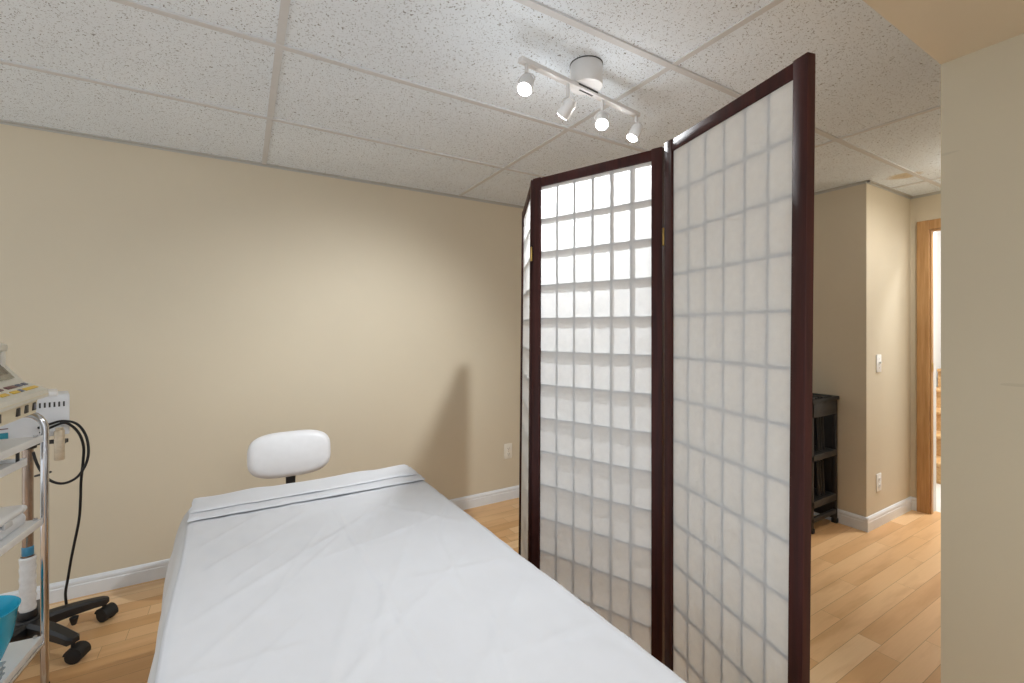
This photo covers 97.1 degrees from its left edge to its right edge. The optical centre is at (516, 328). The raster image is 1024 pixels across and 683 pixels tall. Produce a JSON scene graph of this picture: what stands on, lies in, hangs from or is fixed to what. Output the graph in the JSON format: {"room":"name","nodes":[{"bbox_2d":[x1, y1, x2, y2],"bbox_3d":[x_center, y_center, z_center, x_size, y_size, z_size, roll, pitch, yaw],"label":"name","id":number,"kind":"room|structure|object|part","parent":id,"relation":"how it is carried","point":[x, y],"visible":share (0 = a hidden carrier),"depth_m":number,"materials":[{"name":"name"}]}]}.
{"room":"spa treatment room","nodes":[
{"label":"spa treatment room","id":0,"kind":"room"},
{"bbox_2d":[0,124,522,593],"bbox_3d":[-0.748,0.175,3.096,6.730,2.250,0.100,0,0,-31],"label":"wall","id":1,"kind":"structure","parent":0,"point":[189,311],"depth_m":2.51,"materials":[{"name":"beige paint"}]},
{"bbox_2d":[0,485,518,603],"bbox_3d":[-1.060,1.255,2.840,5.730,0.090,0.014,0,0,-31],"label":"baseboard","id":2,"kind":"structure","parent":1,"relation":"attached to","point":[119,578],"depth_m":2.28,"materials":[{"name":"white paint"}]},
{"bbox_2d":[0,119,940,208],"bbox_3d":[-0.293,-0.944,2.971,6.903,0.015,2.096,0,0,-10],"label":"trim","id":3,"kind":"structure","parent":1,"relation":"attached to","point":[5,122],"depth_m":2.66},
{"bbox_2d":[504,443,511,458],"bbox_3d":[-0.061,0.932,3.448,0.070,0.116,0.009,0,0,-31],"label":"wall outlet","id":4,"kind":"object","parent":1,"relation":"attached to","point":[507,447],"visible":1,"depth_m":3.44,"materials":[{"name":"plastic"}]},
{"bbox_2d":[0,0,940,205],"bbox_3d":[0.475,-0.975,0.981,6.630,0.050,4.985,0,0,-31],"label":"ceiling","id":5,"kind":"structure","parent":0,"point":[868,73],"depth_m":1.72,"materials":[{"name":"tile"}]},
{"bbox_2d":[0,0,940,187],"bbox_3d":[-0.103,-0.948,1.936,6.430,0.007,1.236,0,0,-31],"label":"ceiling grid","id":6,"kind":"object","parent":5,"relation":"attached to","point":[533,4],"depth_m":1.71,"materials":[{"name":"white metal"}]},
{"bbox_2d":[517,55,642,141],"bbox_3d":[0.257,-0.842,1.632,0.634,0.216,0.119,0,0,-34],"label":"track light","id":7,"kind":"object","parent":5,"relation":"attached to","point":[586,72],"visible":1,"depth_m":1.58,"materials":[{"name":"white metal"}]},
{"bbox_3d":[0.026,-0.764,1.444,0.038,0.024,0.040,0,0,-31],"label":"bulb","id":8,"kind":"part","parent":7,"relation":"part of","materials":[{"name":"white glass"}]},
{"bbox_3d":[0.317,-0.754,1.670,0.038,0.026,0.038,0,0,-31],"label":"bulb","id":9,"kind":"part","parent":7,"relation":"part of","materials":[{"name":"white glass"}]},
{"bbox_3d":[0.465,-0.765,1.815,0.038,0.021,0.041,0,0,-31],"label":"bulb","id":10,"kind":"part","parent":7,"relation":"part of","materials":[{"name":"white glass"}]},
{"bbox_2d":[262,0,940,195],"bbox_3d":[0.847,-0.948,1.148,4.876,0.006,4.885,0,0,-31],"label":"trim","id":11,"kind":"structure","parent":5,"relation":"attached to","point":[284,4],"depth_m":1.76,"materials":[{"name":"white metal"}]},
{"bbox_2d":[14,483,940,682],"bbox_3d":[1.745,1.330,1.750,9.600,0.060,4.985,0,0,-31],"label":"floor","id":12,"kind":"structure","parent":0,"point":[875,608],"depth_m":2.07,"materials":[{"name":"brown wood"}]},
{"bbox_2d":[0,413,49,682],"bbox_3d":[-1.760,0.795,1.301,0.431,1.010,0.551,0,0,-26],"label":"trolley","id":13,"kind":"object","parent":12,"relation":"on","point":[17,656],"visible":0.95,"depth_m":1.60,"materials":[{"name":"white metal"}]},
{"bbox_2d":[0,595,20,660],"bbox_3d":[-1.757,1.006,1.449,0.232,0.172,0.232,0,0,-31],"label":"bowl","id":14,"kind":"object","parent":13,"relation":"on","point":[9,604],"visible":1,"depth_m":1.49,"materials":[{"name":"blue plastic"}]},
{"bbox_2d":[0,505,26,539],"bbox_3d":[-1.723,0.639,1.424,0.187,0.070,0.234,0,0,-26],"label":"case","id":15,"kind":"object","parent":13,"relation":"on","point":[11,517],"visible":1,"depth_m":1.49,"materials":[{"name":"white plastic"}]},
{"bbox_3d":[-1.724,0.617,1.424,0.184,0.026,0.234,0,0,-26],"label":"lid","id":16,"kind":"part","parent":15,"relation":"part of","materials":[{"name":"white plastic"}]},
{"bbox_3d":[-1.760,0.463,1.296,0.336,0.026,0.470,0,0,-26],"label":"drawer","id":17,"kind":"part","parent":13,"relation":"part of","materials":[{"name":"white plastic"}]},
{"bbox_2d":[0,635,42,682],"bbox_3d":[-1.756,1.101,1.304,0.391,0.027,0.497,0,0,-26],"label":"shelf","id":18,"kind":"object","parent":13,"relation":"attached to","point":[17,656],"depth_m":1.52,"materials":[{"name":"white laminate"}]},
{"bbox_2d":[0,518,42,556],"bbox_3d":[-1.756,0.683,1.304,0.391,0.027,0.497,0,0,-26],"label":"shelf","id":19,"kind":"object","parent":13,"relation":"attached to","point":[8,542],"depth_m":1.49,"materials":[{"name":"white laminate"}]},
{"bbox_2d":[0,435,42,460],"bbox_3d":[-1.756,0.390,1.304,0.391,0.027,0.497,0,0,-26],"label":"shelf","id":20,"kind":"object","parent":13,"relation":"attached to","point":[8,447],"depth_m":1.51,"materials":[{"name":"white laminate"}]},
{"bbox_2d":[0,343,48,426],"bbox_3d":[-1.664,0.170,1.305,0.323,0.242,0.507,0,0,-31],"label":"console","id":21,"kind":"object","parent":13,"relation":"on","point":[18,397],"visible":1,"depth_m":1.47,"materials":[{"name":"beige plastic"}]},
{"bbox_3d":[-1.626,0.110,1.340,0.040,0.122,0.427,0,0,-31],"label":"carry handle","id":22,"kind":"part","parent":21,"relation":"part of","materials":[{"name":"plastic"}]},
{"bbox_2d":[16,408,20,416],"bbox_3d":[-1.588,0.266,1.441,0.005,0.026,0.024,0,0,-31],"label":"socket","id":23,"kind":"object","parent":21,"relation":"attached to","point":[18,410],"depth_m":1.44,"materials":[{"name":"black plastic"}]},
{"bbox_2d":[24,405,28,413],"bbox_3d":[-1.621,0.266,1.496,0.005,0.026,0.024,0,0,-31],"label":"socket","id":24,"kind":"object","parent":21,"relation":"attached to","point":[26,407],"depth_m":1.49,"materials":[{"name":"black plastic"}]},
{"bbox_3d":[-1.581,1.123,1.387,0.014,0.013,0.500,0,0,-26],"label":"rail","id":25,"kind":"part","parent":13,"relation":"part of","materials":[{"name":"silver metal"}]},
{"bbox_3d":[-1.872,0.789,1.536,0.423,0.998,0.023,0,0,-26],"label":"frame","id":26,"kind":"part","parent":13,"relation":"part of","materials":[{"name":"silver metal"}]},
{"bbox_3d":[-1.644,1.084,1.355,0.124,0.017,0.088,0,0,-23],"label":"plastic tray","id":27,"kind":"object","parent":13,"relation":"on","visible":0},
{"bbox_3d":[-1.640,1.067,1.354,0.124,0.016,0.088,0,0,-26],"label":"plastic tray","id":28,"kind":"object","parent":27,"relation":"on","visible":0},
{"bbox_2d":[0,661,5,669],"bbox_3d":[-1.637,1.051,1.354,0.124,0.016,0.088,0,0,-28],"label":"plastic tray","id":29,"kind":"object","parent":28,"relation":"on","point":[3,662],"visible":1,"depth_m":1.41,"materials":[{"name":"white plastic"}]},
{"bbox_2d":[0,389,118,664],"bbox_3d":[-1.984,0.777,1.824,0.547,1.046,0.546,0,0,-31],"label":"stand","id":30,"kind":"object","parent":12,"relation":"on","point":[55,408],"visible":0.87,"depth_m":1.81,"materials":[{"name":"black plastic"}]},
{"bbox_3d":[-1.952,1.198,1.679,0.060,0.061,0.222,0,0,-6],"label":"arm","id":31,"kind":"part","parent":30,"relation":"part of","materials":[{"name":"black plastic"}]},
{"bbox_2d":[39,401,64,407],"bbox_3d":[-1.897,0.305,1.791,0.003,0.020,0.154,0,0,44],"label":"vent","id":32,"kind":"object","parent":30,"relation":"attached to","point":[63,401],"depth_m":1.82,"materials":[{"name":"white plastic"}]},
{"bbox_3d":[-1.993,0.263,1.791,0.146,0.018,0.250,0,0,44],"label":"box lid","id":33,"kind":"part","parent":30,"relation":"part of","materials":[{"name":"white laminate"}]},
{"bbox_3d":[-1.828,1.198,1.789,0.222,0.061,0.060,0,0,12],"label":"arm","id":34,"kind":"part","parent":30,"relation":"part of","materials":[{"name":"black plastic"}]},
{"bbox_3d":[-1.869,1.234,1.911,0.031,0.032,0.031,0,0,-31],"label":"knob","id":35,"kind":"part","parent":30,"relation":"part of","materials":[{"name":"black plastic"}]},
{"bbox_3d":[-1.894,1.198,1.941,0.060,0.061,0.222,0,0,30],"label":"arm","id":36,"kind":"part","parent":30,"relation":"part of","materials":[{"name":"black plastic"}]},
{"bbox_2d":[247,430,330,483],"bbox_3d":[-1.121,0.885,2.217,0.516,0.829,0.491,0,0,-31],"label":"stool","id":37,"kind":"object","parent":12,"relation":"on","point":[288,454],"visible":0.25,"depth_m":2.05,"materials":[{"name":"white leather"}]},
{"bbox_2d":[518,52,815,682],"bbox_3d":[0.239,0.395,1.390,0.213,1.810,1.273,0,0,-28],"label":"folding screen","id":38,"kind":"object","parent":12,"relation":"on","point":[666,352],"visible":0.91,"depth_m":1.16,"materials":[{"name":"white paper"}]},
{"bbox_3d":[0.039,0.395,1.768,0.038,1.810,0.443,0,0,-3],"label":"panel frame","id":39,"kind":"part","parent":38,"relation":"part of","materials":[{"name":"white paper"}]},
{"bbox_3d":[0.234,0.395,1.401,0.445,1.810,0.034,0,0,38],"label":"panel frame","id":40,"kind":"part","parent":38,"relation":"part of","materials":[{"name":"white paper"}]},
{"bbox_3d":[0.470,0.395,1.036,0.042,1.810,0.430,0,0,-17],"label":"panel frame","id":41,"kind":"part","parent":38,"relation":"part of","materials":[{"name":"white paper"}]},
{"bbox_2d":[811,393,838,533],"bbox_3d":[1.911,0.868,3.108,0.350,0.864,0.405,0,0,-31],"label":"storage rack","id":42,"kind":"object","parent":12,"relation":"on","point":[824,406],"visible":0.34,"depth_m":3.01,"materials":[{"name":"black wood"}]},
{"bbox_3d":[2.047,0.874,3.184,0.010,0.792,0.335,0,0,-31],"label":"panel","id":43,"kind":"part","parent":42,"relation":"part of","materials":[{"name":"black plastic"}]},
{"bbox_3d":[1.915,0.815,3.110,0.317,0.020,0.345,0,0,-31],"label":"shelf panel","id":44,"kind":"part","parent":42,"relation":"part of","materials":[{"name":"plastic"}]},
{"bbox_3d":[1.915,1.110,3.110,0.317,0.020,0.345,0,0,-31],"label":"shelf panel","id":45,"kind":"part","parent":42,"relation":"part of","materials":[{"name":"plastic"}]},
{"bbox_3d":[1.911,0.461,3.108,0.349,0.025,0.405,0,0,-31],"label":"panel","id":46,"kind":"part","parent":42,"relation":"part of","materials":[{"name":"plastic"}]},
{"bbox_2d":[936,368,940,483],"bbox_3d":[4.298,0.850,3.733,1.280,0.900,1.460,0,0,-31],"label":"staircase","id":47,"kind":"structure","parent":12,"relation":"on","point":[938,389],"depth_m":4.15,"materials":[{"name":"brown wood"}]},
{"bbox_3d":[-0.313,0.966,1.024,0.762,0.668,1.835,0,0,-33],"label":"table","id":48,"kind":"object","parent":12,"relation":"on","visible":0},
{"bbox_2d":[147,511,191,682],"bbox_3d":[-0.322,0.815,1.037,0.921,0.387,1.878,0,0,-33],"label":"fitted sheet","id":49,"kind":"object","parent":48,"relation":"on","point":[173,567],"visible":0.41,"depth_m":1.20,"materials":[{"name":"white fabric"}]},
{"bbox_2d":[187,464,424,521],"bbox_3d":[-0.763,0.607,1.728,0.795,0.020,0.212,0,0,-31],"label":"sheet","id":50,"kind":"object","parent":49,"relation":"on","point":[256,498],"visible":1,"depth_m":1.67,"materials":[{"name":"white fabric"}]},
{"bbox_2d":[155,480,686,682],"bbox_3d":[-0.227,0.824,0.951,0.895,0.426,1.759,0,0,-33],"label":"sheet","id":51,"kind":"object","parent":49,"relation":"on","point":[398,583],"visible":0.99,"depth_m":1.01,"materials":[{"name":"white fabric"}]},
{"bbox_2d":[812,183,909,516],"bbox_3d":[2.130,0.175,3.807,0.730,2.250,1.667,0,0,-31],"label":"wall","id":52,"kind":"structure","parent":0,"point":[861,281],"depth_m":3.04,"materials":[{"name":"beige paint"}]},
{"bbox_2d":[814,508,868,531],"bbox_3d":[1.816,1.255,3.608,0.014,0.090,1.680,0,0,-31],"label":"baseboard","id":53,"kind":"structure","parent":52,"relation":"attached to","point":[846,518],"depth_m":2.96,"materials":[{"name":"white paint"}]},
{"bbox_2d":[876,473,880,491],"bbox_3d":[2.400,1.015,2.990,0.070,0.116,0.009,0,0,-31],"label":"wall outlet","id":54,"kind":"object","parent":52,"relation":"attached to","point":[878,476],"visible":1,"depth_m":2.98,"materials":[{"name":"plastic"}]},
{"bbox_2d":[876,354,881,371],"bbox_3d":[2.402,0.228,2.986,0.070,0.116,0.018,0,0,-31],"label":"light switch","id":55,"kind":"object","parent":52,"relation":"attached to","point":[878,357],"visible":1,"depth_m":2.98,"materials":[{"name":"plastic"}]},
{"bbox_2d":[865,496,911,531],"bbox_3d":[2.547,1.255,3.077,0.714,0.090,0.014,0,0,-31],"label":"baseboard","id":56,"kind":"structure","parent":52,"relation":"attached to","point":[884,516],"depth_m":3.05,"materials":[{"name":"white paint"}]},
{"bbox_2d":[910,194,940,511],"bbox_3d":[3.114,-0.150,2.947,0.120,2.900,1.667,0,0,-31],"label":"wall","id":57,"kind":"structure","parent":0,"point":[925,208],"depth_m":3.24,"materials":[{"name":"beige paint"}]},
{"bbox_2d":[911,497,916,510],"bbox_3d":[2.853,1.255,3.247,0.014,0.090,0.040,0,0,-31],"label":"baseboard","id":58,"kind":"structure","parent":57,"relation":"attached to","point":[914,500],"depth_m":3.24,"materials":[{"name":"white paint"}]},
{"bbox_2d":[917,218,940,513],"bbox_3d":[3.085,0.269,2.894,0.052,2.063,0.804,0,0,-31],"label":"door frame","id":59,"kind":"structure","parent":57,"relation":"in","point":[925,365],"depth_m":3.18,"materials":[{"name":"brown wood"}]},
{"bbox_2d":[936,231,940,407],"bbox_3d":[3.979,-0.150,4.481,2.950,2.900,0.060,0,0,-31],"label":"wall","id":60,"kind":"structure","parent":0,"point":[938,233],"depth_m":4.69,"materials":[{"name":"white paint"}]},
{"bbox_2d":[863,0,1023,63],"bbox_3d":[2.606,-0.875,0.745,3.230,0.250,2.373,0,0,-31],"label":"ceiling","id":61,"kind":"structure","parent":0,"point":[946,30],"depth_m":1.11,"materials":[{"name":"beige paint"}]},
{"bbox_2d":[941,33,1023,682],"bbox_3d":[2.861,0.275,0.899,2.435,2.050,2.373,0,0,-31],"label":"wall","id":62,"kind":"structure","parent":0,"point":[982,91],"depth_m":1.21,"materials":[{"name":"beige paint"}]}
]}

